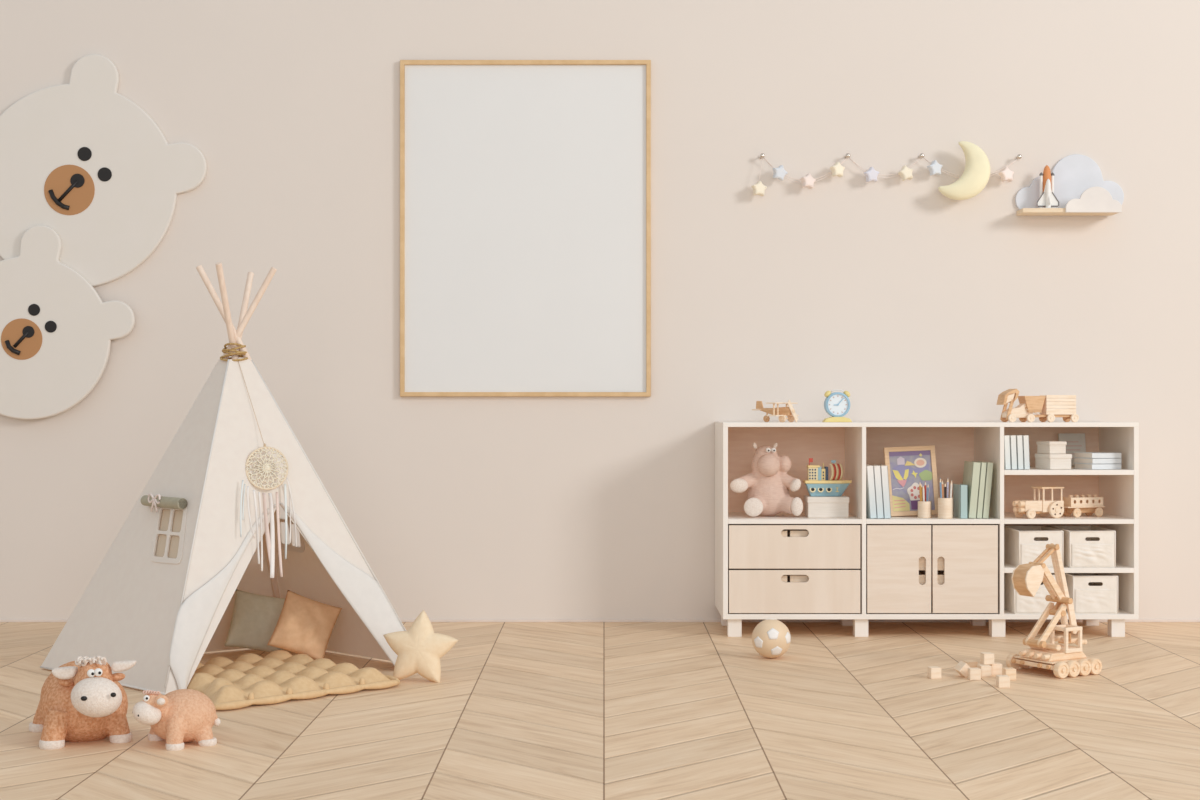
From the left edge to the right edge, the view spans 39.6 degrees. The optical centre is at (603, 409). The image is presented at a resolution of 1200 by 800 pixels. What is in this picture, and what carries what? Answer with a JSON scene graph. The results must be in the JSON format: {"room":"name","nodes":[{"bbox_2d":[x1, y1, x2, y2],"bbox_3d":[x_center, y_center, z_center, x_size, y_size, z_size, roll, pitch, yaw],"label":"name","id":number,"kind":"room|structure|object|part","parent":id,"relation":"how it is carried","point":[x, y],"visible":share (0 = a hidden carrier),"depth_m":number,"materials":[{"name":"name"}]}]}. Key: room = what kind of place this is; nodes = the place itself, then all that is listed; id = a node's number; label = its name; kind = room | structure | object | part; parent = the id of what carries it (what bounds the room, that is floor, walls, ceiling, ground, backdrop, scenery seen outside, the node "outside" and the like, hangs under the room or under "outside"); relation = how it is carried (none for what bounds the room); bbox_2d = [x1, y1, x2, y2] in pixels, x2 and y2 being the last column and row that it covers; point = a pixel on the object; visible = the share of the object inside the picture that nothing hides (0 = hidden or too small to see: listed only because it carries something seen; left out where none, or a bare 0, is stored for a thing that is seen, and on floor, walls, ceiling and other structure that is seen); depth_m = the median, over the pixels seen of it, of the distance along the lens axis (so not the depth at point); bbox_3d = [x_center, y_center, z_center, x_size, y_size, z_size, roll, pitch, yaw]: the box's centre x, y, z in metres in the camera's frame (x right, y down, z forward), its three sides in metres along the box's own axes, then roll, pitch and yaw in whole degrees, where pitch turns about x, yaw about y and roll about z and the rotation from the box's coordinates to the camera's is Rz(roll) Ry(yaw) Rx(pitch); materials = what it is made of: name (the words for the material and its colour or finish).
{"room":"children's room","nodes":[
{"label":"children's room","id":0,"kind":"room"},
{"bbox_2d":[0,0,1199,618],"bbox_3d":[0.000,-0.750,7.938,14.000,3.700,0.150,0,0,0],"label":"wall","id":1,"kind":"structure","parent":0,"point":[918,303],"depth_m":7.86,"materials":[{"name":"paint"}]},
{"bbox_2d":[0,225,134,419],"bbox_3d":[-2.640,-0.411,7.808,0.878,0.911,0.045,0,0,0],"label":"bear wall decoration","id":2,"kind":"object","parent":1,"relation":"attached to","point":[57,332],"visible":1,"depth_m":7.80,"materials":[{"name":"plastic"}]},
{"bbox_2d":[0,54,206,286],"bbox_3d":[-2.420,-1.123,7.839,1.101,1.101,0.045,0,0,0],"label":"bear wall decoration","id":3,"kind":"object","parent":1,"relation":"attached to","point":[81,160],"visible":1,"depth_m":7.83,"materials":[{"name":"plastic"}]},
{"bbox_2d":[400,60,650,396],"bbox_3d":[-0.370,-0.855,7.848,1.180,1.583,0.028,0,0,0],"label":"wall frame","id":4,"kind":"object","parent":1,"relation":"attached to","point":[525,185],"visible":1,"depth_m":7.85,"materials":[{"name":"white paper"}]},
{"bbox_2d":[0,619,1199,621],"bbox_3d":[0.000,0.994,7.859,14.000,0.013,0.008,0,0,0],"label":"baseboard","id":5,"kind":"structure","parent":1,"relation":"attached to","point":[1,620],"depth_m":7.86,"materials":[{"name":"paint"}]},
{"bbox_2d":[1015,154,1123,215],"bbox_3d":[2.193,-1.059,7.786,0.511,0.290,0.152,0,0,0],"label":"shelf","id":6,"kind":"object","parent":1,"relation":"attached to","point":[1080,189],"visible":1,"depth_m":7.85,"materials":[{"name":"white wood"}]},
{"bbox_2d":[1037,165,1058,207],"bbox_3d":[2.070,-1.041,7.775,0.104,0.210,0.067,0,0,0],"label":"toy space shuttle","id":7,"kind":"object","parent":6,"relation":"on","point":[1047,199],"visible":1,"depth_m":7.77,"materials":[{"name":"white plastic"}]},
{"bbox_3d":[2.070,-1.047,7.790,0.037,0.198,0.037,0,0,0],"label":"fuel tank","id":8,"kind":"part","parent":7,"relation":"part of","materials":[{"name":"plastic"}]},
{"bbox_3d":[1.144,-1.194,7.837,0.023,0.023,0.054,0,0,0],"label":"wall hook","id":9,"kind":"object","parent":1,"relation":"attached to","visible":0},
{"bbox_2d":[751,157,1017,195],"bbox_3d":[1.321,-1.097,7.809,1.263,0.190,0.058,0,0,0],"label":"garland","id":10,"kind":"object","parent":9,"relation":"hanging from","point":[871,174],"visible":1,"depth_m":7.79},
{"bbox_2d":[938,141,990,199],"bbox_3d":[1.677,-1.115,7.765,0.242,0.274,0.096,0,0,0],"label":"decoration","id":11,"kind":"object","parent":10,"relation":"attached to","point":[975,176],"visible":1,"depth_m":7.73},
{"bbox_2d":[0,622,1199,799],"bbox_3d":[0.000,1.050,2.432,14.000,0.100,10.863,0,0,0],"label":"floor","id":12,"kind":"structure","parent":0,"point":[516,710],"depth_m":5.25,"materials":[{"name":"brown wood"}]},
{"bbox_2d":[29,656,136,749],"bbox_3d":[-1.583,0.870,5.062,0.270,0.287,0.489,0,0,-25],"label":"cow","id":13,"kind":"object","parent":12,"relation":"on","point":[81,700],"visible":1,"depth_m":4.95},
{"bbox_2d":[132,689,220,750],"bbox_3d":[-1.300,0.913,5.004,0.267,0.174,0.239,0,0,-36],"label":"cow","id":14,"kind":"object","parent":12,"relation":"on","point":[180,716],"visible":1,"depth_m":4.94},
{"bbox_2d":[40,262,405,694],"bbox_3d":[-1.430,0.223,6.441,1.195,1.569,0.903,0,0,-38],"label":"tent","id":15,"kind":"object","parent":12,"relation":"on","point":[161,597],"visible":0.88,"depth_m":6.33,"materials":[{"name":"white fabric"}]},
{"bbox_3d":[-1.803,0.400,6.135,0.745,1.189,0.628,0,0,0],"label":"panel","id":16,"kind":"part","parent":15,"relation":"part of","materials":[{"name":"fabric"}]},
{"bbox_3d":[-1.633,0.399,6.596,1.056,1.190,0.406,0,0,-37],"label":"panel","id":17,"kind":"part","parent":15,"relation":"part of","materials":[{"name":"fabric"}]},
{"bbox_2d":[238,361,296,577],"bbox_3d":[-1.272,0.213,6.297,0.211,0.817,0.281,0,0,-14],"label":"catcher","id":18,"kind":"object","parent":15,"relation":"hanging from","point":[266,468],"visible":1,"depth_m":6.27,"materials":[{"name":"fabric"}]},
{"bbox_3d":[-1.344,-0.026,6.368,0.150,0.339,0.011,0,0,35],"label":"hanging cord","id":19,"kind":"part","parent":18,"relation":"part of","materials":[{"name":"white fabric"}]},
{"bbox_3d":[-1.232,0.399,6.298,1.056,1.190,0.397,0,0,-37],"label":"panel","id":20,"kind":"part","parent":15,"relation":"part of","materials":[{"name":"fabric"}]},
{"bbox_3d":[-1.057,0.400,6.763,0.730,1.188,0.628,0,0,0],"label":"panel","id":21,"kind":"part","parent":15,"relation":"part of","materials":[{"name":"fabric"}]},
{"bbox_2d":[224,589,284,652],"bbox_3d":[-1.385,0.854,6.700,0.274,0.264,0.112,0,0,-10],"label":"cushion","id":22,"kind":"object","parent":12,"relation":"on","point":[255,617],"visible":0.86,"depth_m":6.66,"materials":[{"name":"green fabric"}]},
{"bbox_2d":[187,650,399,709],"bbox_3d":[-1.257,0.965,6.048,0.785,0.066,0.782,0,0,-43],"label":"floor mat","id":23,"kind":"object","parent":12,"relation":"on","point":[280,676],"visible":0.9,"depth_m":5.91,"materials":[{"name":"fabric"}]},
{"bbox_2d":[267,590,341,659],"bbox_3d":[-1.169,0.847,6.520,0.285,0.282,0.124,0,0,-8],"label":"cushion","id":24,"kind":"object","parent":23,"relation":"on","point":[304,625],"visible":0.97,"depth_m":6.49,"materials":[{"name":"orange fabric"}]},
{"bbox_2d":[383,610,457,682],"bbox_3d":[-0.679,0.875,6.161,0.285,0.268,0.109,0,0,6],"label":"cushion","id":25,"kind":"object","parent":12,"relation":"on","point":[419,650],"visible":1,"depth_m":6.12,"materials":[{"name":"fabric"}]},
{"bbox_2d":[752,619,790,657],"bbox_3d":[0.674,0.921,6.720,0.157,0.158,0.159,0,0,0],"label":"ball","id":26,"kind":"object","parent":12,"relation":"on","point":[771,638],"visible":1,"depth_m":6.66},
{"bbox_2d":[715,422,1138,636],"bbox_3d":[1.435,0.527,7.589,1.825,0.945,0.538,0,0,0],"label":"storage cabinet","id":27,"kind":"object","parent":12,"relation":"on","point":[855,569],"visible":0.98,"depth_m":7.32,"materials":[{"name":"white paint"}]},
{"bbox_3d":[0.533,0.486,7.589,0.022,0.822,0.538,0,0,0],"label":"panel","id":28,"kind":"part","parent":27,"relation":"part of","materials":[{"name":"white paint"}]},
{"bbox_3d":[0.577,0.960,7.758,0.060,0.080,0.060,0,0,0],"label":"leg","id":29,"kind":"part","parent":27,"relation":"part of","materials":[{"name":"white paint"}]},
{"bbox_3d":[0.577,0.960,7.374,0.060,0.080,0.060,0,0,0],"label":"leg","id":30,"kind":"part","parent":27,"relation":"part of","materials":[{"name":"white paint"}]},
{"bbox_2d":[730,443,802,516],"bbox_3d":[0.725,0.312,7.499,0.326,0.332,0.215,0,0,0],"label":"plush hippo","id":31,"kind":"object","parent":27,"relation":"on","point":[768,483],"visible":1,"depth_m":7.45,"materials":[{"name":"fabric"}]},
{"bbox_2d":[752,400,798,421],"bbox_3d":[0.773,0.005,7.529,0.201,0.102,0.200,0,0,36],"label":"toy biplane","id":32,"kind":"object","parent":27,"relation":"on","point":[787,411],"visible":0.98,"depth_m":7.49,"materials":[{"name":"brown wood"}]},
{"bbox_3d":[0.838,0.798,7.332,0.578,0.189,0.016,0,0,0],"label":"drawer","id":33,"kind":"part","parent":27,"relation":"part of","materials":[{"name":"brown wood"}]},
{"bbox_3d":[0.838,0.602,7.332,0.578,0.191,0.016,0,0,0],"label":"drawer","id":34,"kind":"part","parent":27,"relation":"part of","materials":[{"name":"brown wood"}]},
{"bbox_2d":[728,512,861,523],"bbox_3d":[0.839,0.490,7.580,0.588,0.021,0.520,0,0,0],"label":"shelf","id":35,"kind":"object","parent":27,"relation":"attached to","point":[733,517],"depth_m":7.32,"materials":[{"name":"white paint"}]},
{"bbox_2d":[804,495,848,517],"bbox_3d":[0.999,0.434,7.495,0.187,0.093,0.150,0,0,0],"label":"storage box","id":36,"kind":"object","parent":27,"relation":"on","point":[814,506],"visible":0.99,"depth_m":7.42,"materials":[{"name":"cardboard"}]},
{"bbox_3d":[0.999,0.401,7.495,0.187,0.028,0.150,0,0,0],"label":"lid","id":37,"kind":"part","parent":36,"relation":"part of","materials":[{"name":"cardboard"}]},
{"bbox_2d":[803,458,851,495],"bbox_3d":[1.005,0.302,7.480,0.212,0.170,0.076,0,0,0],"label":"ship","id":38,"kind":"object","parent":36,"relation":"on","point":[817,483],"visible":1,"depth_m":7.46,"materials":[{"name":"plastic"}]},
{"bbox_3d":[1.005,0.322,7.480,0.212,0.014,0.076,0,0,0],"label":"deck rail","id":39,"kind":"part","parent":38,"relation":"part of","materials":[{"name":"yellow wood"}]},
{"bbox_2d":[822,390,851,421],"bbox_3d":[1.050,-0.019,7.508,0.130,0.147,0.047,0,0,-6],"label":"alarm clock","id":40,"kind":"object","parent":27,"relation":"on","point":[836,404],"visible":1,"depth_m":7.49,"materials":[{"name":"blue plastic"}]},
{"bbox_3d":[1.135,0.960,7.758,0.060,0.080,0.060,0,0,0],"label":"leg","id":41,"kind":"part","parent":27,"relation":"part of","materials":[{"name":"white paint"}]},
{"bbox_3d":[1.135,0.960,7.374,0.060,0.080,0.060,0,0,0],"label":"leg","id":42,"kind":"part","parent":27,"relation":"part of","materials":[{"name":"white paint"}]},
{"bbox_2d":[866,465,876,518],"bbox_3d":[1.182,0.362,7.435,0.046,0.233,0.160,0,0,0],"label":"book","id":43,"kind":"object","parent":27,"relation":"on","point":[871,512],"visible":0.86,"depth_m":7.36,"materials":[{"name":"white paper"}]},
{"bbox_2d":[874,465,883,518],"bbox_3d":[1.213,0.362,7.435,0.046,0.233,0.160,0,0,0],"label":"book","id":44,"kind":"object","parent":27,"relation":"on","point":[877,469],"visible":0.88,"depth_m":7.36,"materials":[{"name":"white paper"}]},
{"bbox_2d":[881,465,890,518],"bbox_3d":[1.244,0.362,7.435,0.046,0.233,0.160,0,0,0],"label":"book","id":45,"kind":"object","parent":27,"relation":"on","point":[884,469],"visible":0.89,"depth_m":7.36,"materials":[{"name":"white paper"}]},
{"bbox_3d":[1.297,0.700,7.332,0.282,0.386,0.016,0,0,0],"label":"door","id":46,"kind":"part","parent":27,"relation":"part of","materials":[{"name":"brown wood"}]},
{"bbox_2d":[883,445,938,516],"bbox_3d":[1.386,0.320,7.518,0.244,0.319,0.077,0,0,-3],"label":"framed drawing","id":47,"kind":"object","parent":27,"relation":"on","point":[910,466],"visible":0.93,"depth_m":7.51,"materials":[{"name":"purple paper"}]},
{"bbox_2d":[918,501,930,517],"bbox_3d":[1.428,0.443,7.425,0.063,0.074,0.055,0,0,-8],"label":"pot","id":48,"kind":"object","parent":27,"relation":"on","point":[924,507],"visible":1,"depth_m":7.40,"materials":[{"name":"brown wood"}]},
{"bbox_2d":[919,483,921,500],"bbox_3d":[1.409,0.394,7.418,0.016,0.153,0.009,0,0,-26],"label":"pencil","id":49,"kind":"object","parent":48,"relation":"in","point":[919,483],"visible":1,"depth_m":7.41,"materials":[{"name":"brown wood"}]},
{"bbox_2d":[927,484,928,500],"bbox_3d":[1.440,0.399,7.417,0.014,0.143,0.009,0,0,36],"label":"pencil","id":50,"kind":"object","parent":48,"relation":"in","point":[928,484],"visible":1,"depth_m":7.41,"materials":[{"name":"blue wood"}]},
{"bbox_3d":[1.435,0.065,7.589,1.825,0.020,0.538,0,0,0],"label":"panel","id":51,"kind":"part","parent":27,"relation":"part of","materials":[{"name":"white paint"}]},
{"bbox_3d":[1.435,0.908,7.589,1.825,0.023,0.538,0,0,0],"label":"panel","id":52,"kind":"part","parent":27,"relation":"part of","materials":[{"name":"white paint"}]},
{"bbox_2d":[866,515,999,523],"bbox_3d":[1.445,0.490,7.580,0.588,0.021,0.520,0,0,0],"label":"shelf","id":53,"kind":"object","parent":27,"relation":"attached to","point":[993,519],"depth_m":7.32,"materials":[{"name":"white paint"}]},
{"bbox_2d":[938,497,952,518],"bbox_3d":[1.512,0.434,7.382,0.069,0.091,0.060,0,0,-8],"label":"pot","id":54,"kind":"object","parent":27,"relation":"on","point":[945,505],"visible":1,"depth_m":7.36,"materials":[{"name":"brown wood"}]},
{"bbox_2d":[940,478,941,497],"bbox_3d":[1.492,0.385,7.374,0.017,0.171,0.009,0,0,-26],"label":"pencil","id":55,"kind":"object","parent":54,"relation":"in","point":[940,478],"visible":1,"depth_m":7.37,"materials":[{"name":"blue wood"}]},
{"bbox_2d":[941,480,943,497],"bbox_3d":[1.503,0.390,7.393,0.009,0.160,0.016,0,0,-16],"label":"pencil","id":56,"kind":"object","parent":54,"relation":"in","point":[942,480],"visible":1,"depth_m":7.39,"materials":[{"name":"brown wood"}]},
{"bbox_2d":[946,479,948,497],"bbox_3d":[1.522,0.385,7.393,0.009,0.171,0.018,0,0,37],"label":"pencil","id":57,"kind":"object","parent":54,"relation":"in","point":[947,479],"visible":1,"depth_m":7.39,"materials":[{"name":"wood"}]},
{"bbox_2d":[950,480,951,497],"bbox_3d":[1.532,0.390,7.373,0.017,0.160,0.009,0,0,18],"label":"pencil","id":58,"kind":"object","parent":54,"relation":"in","point":[951,480],"visible":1,"depth_m":7.37,"materials":[{"name":"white wood"}]},
{"bbox_2d":[953,484,967,517],"bbox_3d":[1.590,0.405,7.435,0.033,0.148,0.150,0,0,0],"label":"book","id":59,"kind":"object","parent":27,"relation":"on","point":[960,491],"visible":1,"depth_m":7.36,"materials":[{"name":"teal paper"}]},
{"bbox_3d":[1.588,0.700,7.332,0.287,0.386,0.016,0,0,0],"label":"door","id":60,"kind":"part","parent":27,"relation":"part of","materials":[{"name":"brown wood"}]},
{"bbox_2d":[963,461,980,517],"bbox_3d":[1.639,0.355,7.457,0.056,0.249,0.180,0,0,0],"label":"book","id":61,"kind":"object","parent":27,"relation":"on","point":[971,474],"visible":0.8,"depth_m":7.37,"materials":[{"name":"paper"}]},
{"bbox_3d":[1.739,0.960,7.758,0.060,0.080,0.060,0,0,0],"label":"leg","id":62,"kind":"part","parent":27,"relation":"part of","materials":[{"name":"white paint"}]},
{"bbox_2d":[972,461,986,517],"bbox_3d":[1.669,0.355,7.457,0.046,0.248,0.180,0,0,0],"label":"book","id":63,"kind":"object","parent":27,"relation":"on","point":[983,464],"visible":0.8,"depth_m":7.37,"materials":[{"name":"paper"}]},
{"bbox_2d":[978,461,993,517],"bbox_3d":[1.697,0.355,7.457,0.050,0.248,0.180,0,0,0],"label":"book","id":64,"kind":"object","parent":27,"relation":"on","point":[989,470],"visible":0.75,"depth_m":7.37,"materials":[{"name":"green paper"}]},
{"bbox_3d":[1.739,0.960,7.374,0.060,0.080,0.060,0,0,0],"label":"leg","id":65,"kind":"part","parent":27,"relation":"part of","materials":[{"name":"white paint"}]},
{"bbox_2d":[1004,435,1010,468],"bbox_3d":[1.780,0.187,7.430,0.032,0.151,0.150,0,0,0],"label":"book","id":66,"kind":"object","parent":27,"relation":"on","point":[1007,457],"visible":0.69,"depth_m":7.36,"materials":[{"name":"white paper"}]},
{"bbox_2d":[1010,435,1016,468],"bbox_3d":[1.808,0.187,7.430,0.032,0.151,0.150,0,0,0],"label":"book","id":67,"kind":"object","parent":27,"relation":"on","point":[1013,447],"visible":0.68,"depth_m":7.36,"materials":[{"name":"white paper"}]},
{"bbox_2d":[1016,435,1023,468],"bbox_3d":[1.837,0.187,7.430,0.032,0.151,0.150,0,0,0],"label":"book","id":68,"kind":"object","parent":27,"relation":"on","point":[1019,438],"visible":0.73,"depth_m":7.36,"materials":[{"name":"white paper"}]},
{"bbox_2d":[1023,435,1029,468],"bbox_3d":[1.865,0.187,7.430,0.032,0.151,0.150,0,0,0],"label":"book","id":69,"kind":"object","parent":27,"relation":"on","point":[1026,455],"visible":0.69,"depth_m":7.36,"materials":[{"name":"white paper"}]},
{"bbox_2d":[1004,573,1056,613],"bbox_3d":[1.902,0.811,7.511,0.197,0.172,0.366,0,0,0],"label":"fabric basket","id":70,"kind":"object","parent":27,"relation":"on","point":[1015,603],"visible":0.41,"depth_m":7.33,"materials":[{"name":"white fabric"}]},
{"bbox_2d":[1004,525,1063,567],"bbox_3d":[1.924,0.612,7.511,0.197,0.162,0.366,0,0,0],"label":"fabric basket","id":71,"kind":"object","parent":27,"relation":"on","point":[1022,544],"visible":0.63,"depth_m":7.33,"materials":[{"name":"white fabric"}]},
{"bbox_2d":[996,389,1078,421],"bbox_3d":[1.950,-0.020,7.502,0.367,0.150,0.087,0,0,-13],"label":"truck","id":72,"kind":"object","parent":27,"relation":"on","point":[1049,407],"visible":0.99,"depth_m":7.48,"materials":[{"name":"brown wood"}]},
{"bbox_3d":[1.800,-0.003,7.495,0.041,0.092,0.006,0,0,-13],"label":"lift arm","id":73,"kind":"part","parent":72,"relation":"part of","materials":[{"name":"brown wood"}]},
{"bbox_3d":[1.812,-0.003,7.442,0.041,0.092,0.006,0,0,-13],"label":"lift arm","id":74,"kind":"part","parent":72,"relation":"part of","materials":[{"name":"brown wood"}]},
{"bbox_2d":[1012,486,1063,518],"bbox_3d":[1.932,0.411,7.426,0.222,0.138,0.116,0,0,-20],"label":"tractor","id":75,"kind":"object","parent":27,"relation":"on","point":[1043,508],"visible":1,"depth_m":7.40,"materials":[{"name":"brown wood"}]},
{"bbox_2d":[1035,453,1071,468],"bbox_3d":[2.005,0.229,7.440,0.110,0.068,0.140,0,0,-14],"label":"storage box","id":76,"kind":"object","parent":27,"relation":"on","point":[1042,461],"visible":0.97,"depth_m":7.38,"materials":[{"name":"cardboard"}]},
{"bbox_2d":[1036,441,1066,453],"bbox_3d":[1.998,0.167,7.445,0.086,0.055,0.120,0,0,-14],"label":"storage box","id":77,"kind":"object","parent":76,"relation":"on","point":[1044,447],"visible":1,"depth_m":7.39,"materials":[{"name":"cardboard"}]},
{"bbox_3d":[1.998,0.148,7.445,0.086,0.016,0.120,0,0,-14],"label":"lid","id":78,"kind":"part","parent":77,"relation":"part of","materials":[{"name":"cardboard"}]},
{"bbox_3d":[2.005,0.205,7.440,0.110,0.020,0.140,0,0,-14],"label":"lid","id":79,"kind":"part","parent":76,"relation":"part of","materials":[{"name":"cardboard"}]},
{"bbox_2d":[1004,562,1133,572],"bbox_3d":[2.042,0.705,7.580,0.570,0.022,0.520,0,0,0],"label":"shelf","id":80,"kind":"object","parent":27,"relation":"attached to","point":[1121,567],"depth_m":7.32,"materials":[{"name":"white paint"}]},
{"bbox_2d":[1004,512,1133,523],"bbox_3d":[2.042,0.490,7.580,0.570,0.021,0.520,0,0,0],"label":"shelf","id":81,"kind":"object","parent":27,"relation":"attached to","point":[1009,517],"depth_m":7.32,"materials":[{"name":"white paint"}]},
{"bbox_2d":[1004,466,1133,474],"bbox_3d":[2.042,0.274,7.580,0.570,0.022,0.520,0,0,0],"label":"shelf","id":82,"kind":"object","parent":27,"relation":"attached to","point":[1125,470],"depth_m":7.32,"materials":[{"name":"white paint"}]},
{"bbox_2d":[1058,433,1085,465],"bbox_3d":[2.187,0.186,7.786,0.124,0.153,0.046,0,0,0],"label":"book","id":83,"kind":"object","parent":27,"relation":"on","point":[1075,441],"visible":0.53,"depth_m":7.79,"materials":[{"name":"grey paper"}]},
{"bbox_2d":[1048,525,1115,567],"bbox_3d":[2.150,0.612,7.510,0.205,0.162,0.369,0,0,0],"label":"fabric basket","id":84,"kind":"object","parent":27,"relation":"on","point":[1091,546],"visible":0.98,"depth_m":7.33,"materials":[{"name":"white fabric"}]},
{"bbox_2d":[1062,494,1104,516],"bbox_3d":[2.150,0.431,7.505,0.196,0.098,0.087,0,0,-20],"label":"trailer","id":85,"kind":"object","parent":27,"relation":"in","point":[1076,505],"visible":0.99,"depth_m":7.49,"materials":[{"name":"brown wood"}]},
{"bbox_3d":[2.266,0.960,7.758,0.060,0.080,0.060,0,0,0],"label":"leg","id":86,"kind":"part","parent":27,"relation":"part of","materials":[{"name":"white paint"}]},
{"bbox_2d":[1065,573,1117,613],"bbox_3d":[2.163,0.813,7.512,0.201,0.167,0.364,0,0,0],"label":"fabric basket","id":87,"kind":"object","parent":27,"relation":"on","point":[1091,593],"visible":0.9,"depth_m":7.33,"materials":[{"name":"white fabric"}]},
{"bbox_2d":[1074,463,1120,469],"bbox_3d":[2.206,0.251,7.455,0.148,0.024,0.150,0,0,-16],"label":"book","id":88,"kind":"object","parent":27,"relation":"on","point":[1077,465],"visible":0.91,"depth_m":7.39,"materials":[{"name":"white paper"}]},
{"bbox_2d":[1074,458,1120,463],"bbox_3d":[2.206,0.227,7.455,0.148,0.024,0.150,0,0,-17],"label":"book","id":89,"kind":"object","parent":88,"relation":"on","point":[1077,460],"visible":0.93,"depth_m":7.39,"materials":[{"name":"white paper"}]},
{"bbox_2d":[1074,452,1120,457],"bbox_3d":[2.206,0.202,7.455,0.148,0.024,0.150,0,0,-16],"label":"book","id":90,"kind":"object","parent":89,"relation":"on","point":[1077,454],"visible":1,"depth_m":7.40,"materials":[{"name":"white paper"}]},
{"bbox_3d":[2.266,0.960,7.374,0.060,0.080,0.060,0,0,0],"label":"leg","id":91,"kind":"part","parent":27,"relation":"part of","materials":[{"name":"white paint"}]},
{"bbox_3d":[2.338,0.486,7.589,0.021,0.822,0.538,0,0,0],"label":"panel","id":92,"kind":"part","parent":27,"relation":"part of","materials":[{"name":"white paint"}]},
{"bbox_2d":[927,666,940,678],"bbox_3d":[1.232,0.980,6.219,0.041,0.041,0.041,0,0,-9],"label":"wooden block","id":93,"kind":"object","parent":12,"relation":"on","point":[933,672],"visible":1,"depth_m":6.20,"materials":[{"name":"brown wood"}]},
{"bbox_2d":[954,661,969,676],"bbox_3d":[1.347,0.972,6.250,0.056,0.060,0.046,0,0,-19],"label":"wooden block","id":94,"kind":"object","parent":12,"relation":"on","point":[961,667],"visible":0.88,"depth_m":6.23,"materials":[{"name":"brown wood"}]},
{"bbox_2d":[963,660,976,667],"bbox_3d":[1.398,0.980,6.365,0.041,0.041,0.041,0,0,-12],"label":"wooden block","id":95,"kind":"object","parent":12,"relation":"on","point":[972,664],"visible":0.5,"depth_m":6.35,"materials":[{"name":"brown wood"}]},
{"bbox_2d":[968,668,980,679],"bbox_3d":[1.374,0.980,6.189,0.041,0.041,0.041,0,0,-1],"label":"wooden block","id":96,"kind":"object","parent":12,"relation":"on","point":[973,673],"visible":1,"depth_m":6.17,"materials":[{"name":"brown wood"}]},
{"bbox_2d":[978,664,991,676],"bbox_3d":[1.431,0.980,6.265,0.041,0.041,0.041,0,0,-3],"label":"wooden block","id":97,"kind":"object","parent":12,"relation":"on","point":[986,670],"visible":0.86,"depth_m":6.25,"materials":[{"name":"brown wood"}]},
{"bbox_2d":[980,652,993,664],"bbox_3d":[1.448,0.938,6.297,0.041,0.041,0.041,0,0,-8],"label":"wooden block","id":98,"kind":"object","parent":97,"relation":"on","point":[986,658],"visible":1,"depth_m":6.28,"materials":[{"name":"brown wood"}]},
{"bbox_2d":[989,663,1001,674],"bbox_3d":[1.483,0.980,6.312,0.041,0.041,0.041,0,0,-2],"label":"wooden block","id":99,"kind":"object","parent":12,"relation":"on","point":[996,667],"visible":0.78,"depth_m":6.29,"materials":[{"name":"brown wood"}]},
{"bbox_2d":[996,675,1009,687],"bbox_3d":[1.440,0.980,6.018,0.041,0.041,0.041,0,0,-1],"label":"wooden block","id":100,"kind":"object","parent":12,"relation":"on","point":[1002,681],"visible":1,"depth_m":6.00,"materials":[{"name":"brown wood"}]},
{"bbox_2d":[1002,667,1015,679],"bbox_3d":[1.504,0.980,6.189,0.041,0.041,0.041,0,0,-6],"label":"wooden block","id":101,"kind":"object","parent":12,"relation":"on","point":[1011,672],"visible":0.77,"depth_m":6.17,"materials":[{"name":"brown wood"}]},
{"bbox_2d":[1006,543,1101,678],"bbox_3d":[1.688,0.755,6.346,0.301,0.490,0.276,0,0,-31],"label":"excavator","id":102,"kind":"object","parent":12,"relation":"on","point":[1065,660],"visible":1,"depth_m":6.32,"materials":[{"name":"brown wood"}]},
{"bbox_3d":[1.665,0.816,6.368,0.147,0.155,0.011,0,0,-31],"label":"lift arm","id":103,"kind":"part","parent":102,"relation":"part of","materials":[{"name":"brown wood"}]},
{"bbox_3d":[1.693,0.662,6.368,0.124,0.147,0.011,0,0,-31],"label":"dipper arm","id":104,"kind":"part","parent":102,"relation":"part of","materials":[{"name":"brown wood"}]},
{"bbox_3d":[1.697,0.816,6.315,0.147,0.155,0.011,0,0,-31],"label":"lift arm","id":105,"kind":"part","parent":102,"relation":"part of","materials":[{"name":"brown wood"}]},
{"bbox_3d":[1.709,0.662,6.340,0.124,0.147,0.011,0,0,-31],"label":"dipper arm","id":106,"kind":"part","parent":102,"relation":"part of","materials":[{"name":"brown wood"}]},
{"bbox_3d":[1.768,0.789,6.420,0.056,0.140,0.011,0,0,-31],"label":"boom post","id":107,"kind":"part","parent":102,"relation":"part of","materials":[{"name":"brown wood"}]},
{"bbox_3d":[1.755,0.870,6.351,0.035,0.038,0.035,0,0,-31],"label":"cab seat","id":108,"kind":"part","parent":102,"relation":"part of","materials":[{"name":"brown wood"}]},
{"bbox_3d":[1.758,0.870,6.342,0.088,0.096,0.084,0,0,-31],"label":"cab frame","id":109,"kind":"part","parent":102,"relation":"part of","materials":[{"name":"brown wood"}]},
{"bbox_3d":[1.791,0.789,6.383,0.056,0.140,0.011,0,0,-31],"label":"boom post","id":110,"kind":"part","parent":102,"relation":"part of","materials":[{"name":"brown wood"}]}
]}

